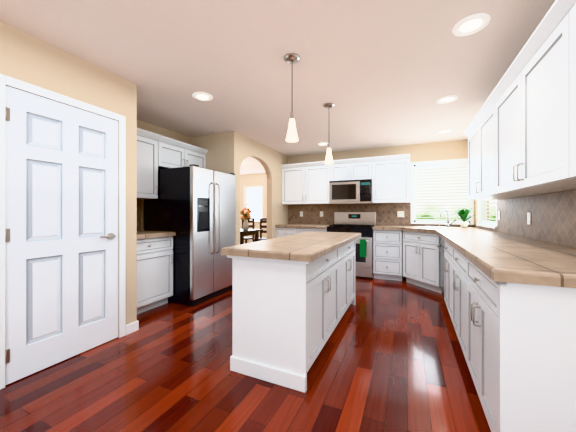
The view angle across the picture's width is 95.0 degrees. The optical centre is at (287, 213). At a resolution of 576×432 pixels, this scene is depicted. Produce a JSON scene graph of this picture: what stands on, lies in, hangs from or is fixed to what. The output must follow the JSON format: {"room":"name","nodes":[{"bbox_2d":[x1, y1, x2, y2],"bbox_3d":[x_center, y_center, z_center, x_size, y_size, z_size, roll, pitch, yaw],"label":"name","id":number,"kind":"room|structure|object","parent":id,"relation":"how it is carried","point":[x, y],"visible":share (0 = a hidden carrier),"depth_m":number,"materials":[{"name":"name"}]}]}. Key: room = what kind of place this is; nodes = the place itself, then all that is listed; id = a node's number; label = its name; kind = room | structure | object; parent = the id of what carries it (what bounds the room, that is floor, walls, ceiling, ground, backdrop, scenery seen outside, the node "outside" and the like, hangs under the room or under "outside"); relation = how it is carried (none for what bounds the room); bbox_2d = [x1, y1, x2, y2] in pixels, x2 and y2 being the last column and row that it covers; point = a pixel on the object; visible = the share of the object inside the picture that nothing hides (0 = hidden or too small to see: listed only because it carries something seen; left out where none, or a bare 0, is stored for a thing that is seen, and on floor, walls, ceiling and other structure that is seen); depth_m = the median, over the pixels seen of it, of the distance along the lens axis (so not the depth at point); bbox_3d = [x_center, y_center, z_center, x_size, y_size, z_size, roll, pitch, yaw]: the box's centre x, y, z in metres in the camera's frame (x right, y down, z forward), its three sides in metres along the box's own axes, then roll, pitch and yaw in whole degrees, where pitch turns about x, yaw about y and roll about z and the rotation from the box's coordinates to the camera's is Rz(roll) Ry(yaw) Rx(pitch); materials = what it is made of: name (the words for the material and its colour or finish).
{"room":"kitchen","nodes":[
{"label":"kitchen","id":0,"kind":"room"},
{"bbox_2d":[0,21,139,337],"bbox_3d":[-2.416,-0.055,0.799,0.120,2.450,4.100,0,0,24],"label":"wall","id":1,"kind":"structure","parent":0,"point":[28,58],"depth_m":2.26,"materials":[{"name":"beige paint"}]},
{"bbox_2d":[5,85,117,384],"bbox_3d":[-1.738,0.150,2.118,0.096,2.024,0.772,0,0,24],"label":"pantry door","id":2,"kind":"structure","parent":1,"relation":"in","point":[61,231],"depth_m":2.04,"materials":[{"name":"white wood"}]},
{"bbox_2d":[0,74,138,389],"bbox_3d":[-2.335,0.124,0.835,0.036,2.093,3.993,0,0,24],"label":"door frame","id":3,"kind":"structure","parent":1,"relation":"attached to","point":[124,329],"depth_m":2.07,"materials":[{"name":"white wood"}]},
{"bbox_2d":[140,120,227,230],"bbox_3d":[-2.532,-0.055,1.813,0.850,2.450,5.850,0,0,24],"label":"wall","id":4,"kind":"structure","parent":0,"point":[216,145],"depth_m":4.24,"materials":[{"name":"beige paint"}]},
{"bbox_2d":[137,199,141,230],"bbox_3d":[-2.174,0.020,3.330,0.007,0.440,0.709,0,0,24],"label":"tile backsplash","id":5,"kind":"structure","parent":4,"relation":"attached to","point":[139,201],"depth_m":3.62,"materials":[{"name":"brown tile"}]},
{"bbox_2d":[137,128,160,198],"bbox_3d":[-2.026,-0.612,3.265,0.329,0.845,0.708,0,0,24],"label":"upper cabinet","id":6,"kind":"object","parent":4,"relation":"attached to","point":[155,152],"depth_m":3.39,"materials":[{"name":"white wood"}]},
{"bbox_2d":[161,136,207,168],"bbox_3d":[-1.690,-0.832,4.006,0.329,0.405,0.915,0,0,24],"label":"upper cabinet","id":7,"kind":"object","parent":4,"relation":"attached to","point":[174,153],"depth_m":3.85,"materials":[{"name":"white wood"}]},
{"bbox_2d":[0,276,490,431],"bbox_3d":[-1.387,1.200,3.539,8.150,0.060,10.300,0,0,24],"label":"floor","id":8,"kind":"structure","parent":0,"point":[390,357],"depth_m":1.82,"materials":[{"name":"brown wood"}]},
{"bbox_2d":[137,231,175,313],"bbox_3d":[-1.880,0.705,3.200,0.648,0.930,0.710,0,0,24],"label":"base cabinet","id":9,"kind":"object","parent":8,"relation":"on","point":[154,269],"visible":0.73,"depth_m":3.16,"materials":[{"name":"white wood"}]},
{"bbox_2d":[144,164,235,306],"bbox_3d":[-1.367,0.280,3.859,0.962,1.780,0.900,0,0,24],"label":"fridge","id":10,"kind":"object","parent":8,"relation":"on","point":[193,206],"visible":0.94,"depth_m":3.46,"materials":[{"name":"silver metal"}]},
{"bbox_2d":[242,218,254,243],"bbox_3d":[-1.218,0.655,7.361,0.420,1.030,0.420,0,0,24],"label":"dining chair","id":11,"kind":"object","parent":8,"relation":"on","point":[251,220],"visible":0.27,"depth_m":7.45,"materials":[{"name":"brown wood"}]},
{"bbox_2d":[240,229,262,244],"bbox_3d":[-1.366,0.790,6.550,1.200,0.760,0.900,0,0,24],"label":"dining table","id":12,"kind":"object","parent":8,"relation":"on","point":[248,232],"visible":0.35,"depth_m":6.24,"materials":[{"name":"brown wood"}]},
{"bbox_2d":[240,208,250,229],"bbox_3d":[-1.002,0.136,6.287,0.296,0.547,0.341,0,0,24],"label":"vase","id":13,"kind":"object","parent":12,"relation":"on","point":[246,215],"visible":1,"depth_m":6.25,"materials":[{"name":"orange plant"}]},
{"bbox_2d":[252,218,266,241],"bbox_3d":[-0.672,0.655,7.113,0.420,1.030,0.420,0,0,24],"label":"dining chair","id":14,"kind":"object","parent":8,"relation":"on","point":[263,220],"visible":0.4,"depth_m":7.30,"materials":[{"name":"brown wood"}]},
{"bbox_2d":[227,239,356,392],"bbox_3d":[0.226,0.736,2.654,0.638,0.868,1.860,0,0,24],"label":"kitchen island","id":15,"kind":"object","parent":8,"relation":"on","point":[293,297],"depth_m":1.87,"materials":[{"name":"white wood"}]},
{"bbox_2d":[221,231,360,262],"bbox_3d":[0.226,0.277,2.648,0.694,0.050,1.920,0,0,24],"label":"island countertop","id":16,"kind":"structure","parent":15,"relation":"on","point":[305,247],"depth_m":1.99,"materials":[{"name":"beige tile"}]},
{"bbox_2d":[275,224,329,237],"bbox_3d":[0.362,0.705,5.468,1.077,0.930,0.638,0,0,24],"label":"base cabinet","id":17,"kind":"object","parent":8,"relation":"on","point":[282,230],"visible":0.15,"depth_m":5.27,"materials":[{"name":"white wood"}]},
{"bbox_2d":[327,212,375,278],"bbox_3d":[1.215,0.575,5.039,0.820,1.190,0.694,0,0,24],"label":"range","id":18,"kind":"object","parent":8,"relation":"on","point":[363,223],"visible":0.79,"depth_m":4.73,"materials":[{"name":"silver metal"}]},
{"bbox_2d":[373,225,428,288],"bbox_3d":[1.905,0.698,4.500,0.870,0.942,1.125,0,0,24],"label":"base cabinet","id":19,"kind":"object","parent":8,"relation":"on","point":[399,252],"depth_m":4.46,"materials":[{"name":"white wood"}]},
{"bbox_2d":[437,237,444,296],"bbox_3d":[2.289,0.731,3.379,0.653,0.878,0.606,0,0,24],"label":"dishwasher","id":20,"kind":"object","parent":8,"relation":"on","point":[441,250],"visible":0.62,"depth_m":3.40,"materials":[{"name":"white"}]},
{"bbox_2d":[429,209,575,431],"bbox_3d":[2.030,0.553,2.829,0.737,1.233,4.065,0,0,24],"label":"base cabinet","id":21,"kind":"object","parent":8,"relation":"on","point":[510,301],"depth_m":1.14,"materials":[{"name":"white wood"}]},
{"bbox_2d":[452,208,477,227],"bbox_3d":[2.866,0.077,4.323,0.414,0.323,0.432,0,0,24],"label":"potted plant","id":22,"kind":"object","parent":21,"relation":"on","point":[462,214],"visible":0.96,"depth_m":4.28,"materials":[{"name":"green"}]},
{"bbox_2d":[228,131,287,244],"bbox_3d":[-0.026,-0.055,6.068,0.120,2.450,4.210,0,0,24],"label":"wall","id":23,"kind":"structure","parent":0,"point":[240,147],"depth_m":5.30,"materials":[{"name":"beige paint"}]},
{"bbox_2d":[244,186,262,221],"bbox_3d":[-1.141,-0.300,8.764,0.760,1.200,0.080,0,0,24],"label":"window frame","id":24,"kind":"structure","parent":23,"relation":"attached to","point":[244,186],"depth_m":8.74,"materials":[{"name":"white wood"}]},
{"bbox_2d":[0,0,555,174],"bbox_3d":[-1.387,-1.330,3.539,8.150,0.100,10.300,0,0,24],"label":"ceiling","id":25,"kind":"structure","parent":0,"point":[382,73],"depth_m":2.20,"materials":[{"name":"beige paint"}]},
{"bbox_2d":[192,92,212,100],"bbox_3d":[-0.937,-1.274,2.896,0.215,0.011,0.215,0,0,-21],"label":"recessed light","id":26,"kind":"object","parent":25,"relation":"in","point":[201,96],"depth_m":2.89,"materials":[{"name":"white"}]},
{"bbox_2d":[284,53,299,141],"bbox_3d":[0.034,-0.940,2.181,0.132,0.680,0.132,0,0,24],"label":"pendant light","id":27,"kind":"object","parent":25,"relation":"hanging from","point":[292,58],"visible":1,"depth_m":2.16,"materials":[{"name":"white glass"}]},
{"bbox_2d":[317,142,327,145],"bbox_3d":[0.648,-1.274,4.867,0.215,0.011,0.215,0,0,-21],"label":"recessed light","id":28,"kind":"object","parent":25,"relation":"in","point":[321,143],"depth_m":4.84,"materials":[{"name":"white"}]},
{"bbox_2d":[323,103,334,163],"bbox_3d":[0.486,-0.935,3.129,0.132,0.690,0.132,0,0,24],"label":"pendant light","id":29,"kind":"object","parent":25,"relation":"hanging from","point":[329,160],"visible":1,"depth_m":3.10,"materials":[{"name":"white glass"}]},
{"bbox_2d":[436,129,451,133],"bbox_3d":[2.440,-1.274,4.120,0.215,0.011,0.215,0,0,-21],"label":"recessed light","id":30,"kind":"object","parent":25,"relation":"in","point":[444,130],"depth_m":4.10,"materials":[{"name":"white"}]},
{"bbox_2d":[436,95,457,103],"bbox_3d":[1.785,-1.274,2.967,0.215,0.011,0.215,0,0,-21],"label":"recessed light","id":31,"kind":"object","parent":25,"relation":"in","point":[450,98],"depth_m":2.96,"materials":[{"name":"white"}]},
{"bbox_2d":[452,13,490,35],"bbox_3d":[1.243,-1.274,1.797,0.215,0.011,0.215,0,0,-21],"label":"recessed light","id":32,"kind":"object","parent":25,"relation":"in","point":[471,24],"depth_m":1.79,"materials":[{"name":"white"}]},
{"bbox_2d":[288,139,467,225],"bbox_3d":[1.630,-0.055,5.311,3.480,2.450,0.120,0,0,24],"label":"wall","id":33,"kind":"structure","parent":0,"point":[458,149],"depth_m":4.94,"materials":[{"name":"beige paint"}]},
{"bbox_2d":[281,154,409,204],"bbox_3d":[1.068,-0.613,5.293,2.508,0.845,0.373,0,0,24],"label":"upper cabinet","id":34,"kind":"object","parent":33,"relation":"attached to","point":[308,182],"visible":0.96,"depth_m":5.10,"materials":[{"name":"white wood"}]},
{"bbox_2d":[329,179,373,203],"bbox_3d":[1.243,-0.405,5.173,0.786,0.440,0.447,0,0,24],"label":"microwave","id":35,"kind":"object","parent":34,"relation":"attached to","point":[351,192],"visible":1,"depth_m":5.00,"materials":[{"name":"silver metal"}]},
{"bbox_2d":[288,202,472,226],"bbox_3d":[1.590,0.020,5.258,3.489,0.440,0.008,0,0,24],"label":"tile backsplash","id":36,"kind":"structure","parent":33,"relation":"attached to","point":[386,213],"depth_m":5.37,"materials":[{"name":"brown tile"}]},
{"bbox_2d":[397,211,403,216],"bbox_3d":[2.137,0.020,5.003,0.120,0.115,0.006,0,0,24],"label":"electrical outlet plate","id":37,"kind":"object","parent":36,"relation":"attached to","point":[400,213],"depth_m":5.00,"materials":[{"name":"white plastic"}]},
{"bbox_2d":[411,158,473,224],"bbox_3d":[2.752,-0.375,4.760,0.980,1.150,0.115,0,0,24],"label":"window frame","id":38,"kind":"structure","parent":33,"relation":"attached to","point":[470,203],"depth_m":4.80,"materials":[{"name":"white wood"}]},
{"bbox_2d":[474,189,575,248],"bbox_3d":[1.673,-0.055,1.025,0.140,2.450,7.890,0,0,24],"label":"wall","id":39,"kind":"structure","parent":0,"point":[475,201],"depth_m":4.43,"materials":[{"name":"beige paint"}]},
{"bbox_2d":[416,164,495,222],"bbox_3d":[2.584,-0.366,4.189,0.966,0.988,1.246,0,0,24],"label":"window blinds","id":40,"kind":"object","parent":39,"relation":"attached to","point":[440,167],"visible":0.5,"depth_m":4.74,"materials":[{"name":"white plastic"}]},
{"bbox_2d":[477,200,496,228],"bbox_3d":[2.902,-0.375,3.801,0.115,1.150,0.980,0,0,24],"label":"window frame","id":41,"kind":"structure","parent":39,"relation":"attached to","point":[481,217],"depth_m":4.16,"materials":[{"name":"white wood"}]},
{"bbox_2d":[468,100,523,199],"bbox_3d":[2.217,-0.600,2.772,0.348,0.870,1.160,0,0,24],"label":"upper cabinet","id":42,"kind":"object","parent":39,"relation":"attached to","point":[480,134],"depth_m":2.79,"materials":[{"name":"white wood"}]},
{"bbox_2d":[473,189,575,247],"bbox_3d":[2.372,0.039,2.696,0.007,0.403,4.029,0,0,24],"label":"tile backsplash","id":43,"kind":"structure","parent":39,"relation":"attached to","point":[553,217],"depth_m":2.24,"materials":[{"name":"beige tile"}]},
{"bbox_2d":[527,212,530,224],"bbox_3d":[2.267,0.050,2.485,0.006,0.115,0.075,0,0,24],"label":"electrical outlet plate","id":44,"kind":"object","parent":43,"relation":"attached to","point":[528,213],"depth_m":2.47,"materials":[{"name":"white plastic"}]},
{"bbox_2d":[492,0,575,195],"bbox_3d":[1.737,-0.600,1.716,0.348,0.870,1.160,0,0,24],"label":"upper cabinet","id":45,"kind":"object","parent":39,"relation":"attached to","point":[520,131],"depth_m":1.64,"materials":[{"name":"white wood"}]},
{"bbox_2d":[564,0,575,183],"bbox_3d":[1.378,-0.600,0.923,0.348,0.870,0.580,0,0,24],"label":"upper cabinet","id":46,"kind":"object","parent":39,"relation":"attached to","point":[569,5],"depth_m":1.25,"materials":[{"name":"white wood"}]},
{"label":"outside","id":47,"kind":"structure","parent":0,"visible":0},
{"bbox_2d":[247,166,495,220],"bbox_3d":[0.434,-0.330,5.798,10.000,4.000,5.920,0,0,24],"label":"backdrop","id":48,"kind":"structure","parent":47,"point":[254,195],"depth_m":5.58,"materials":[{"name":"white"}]}
]}

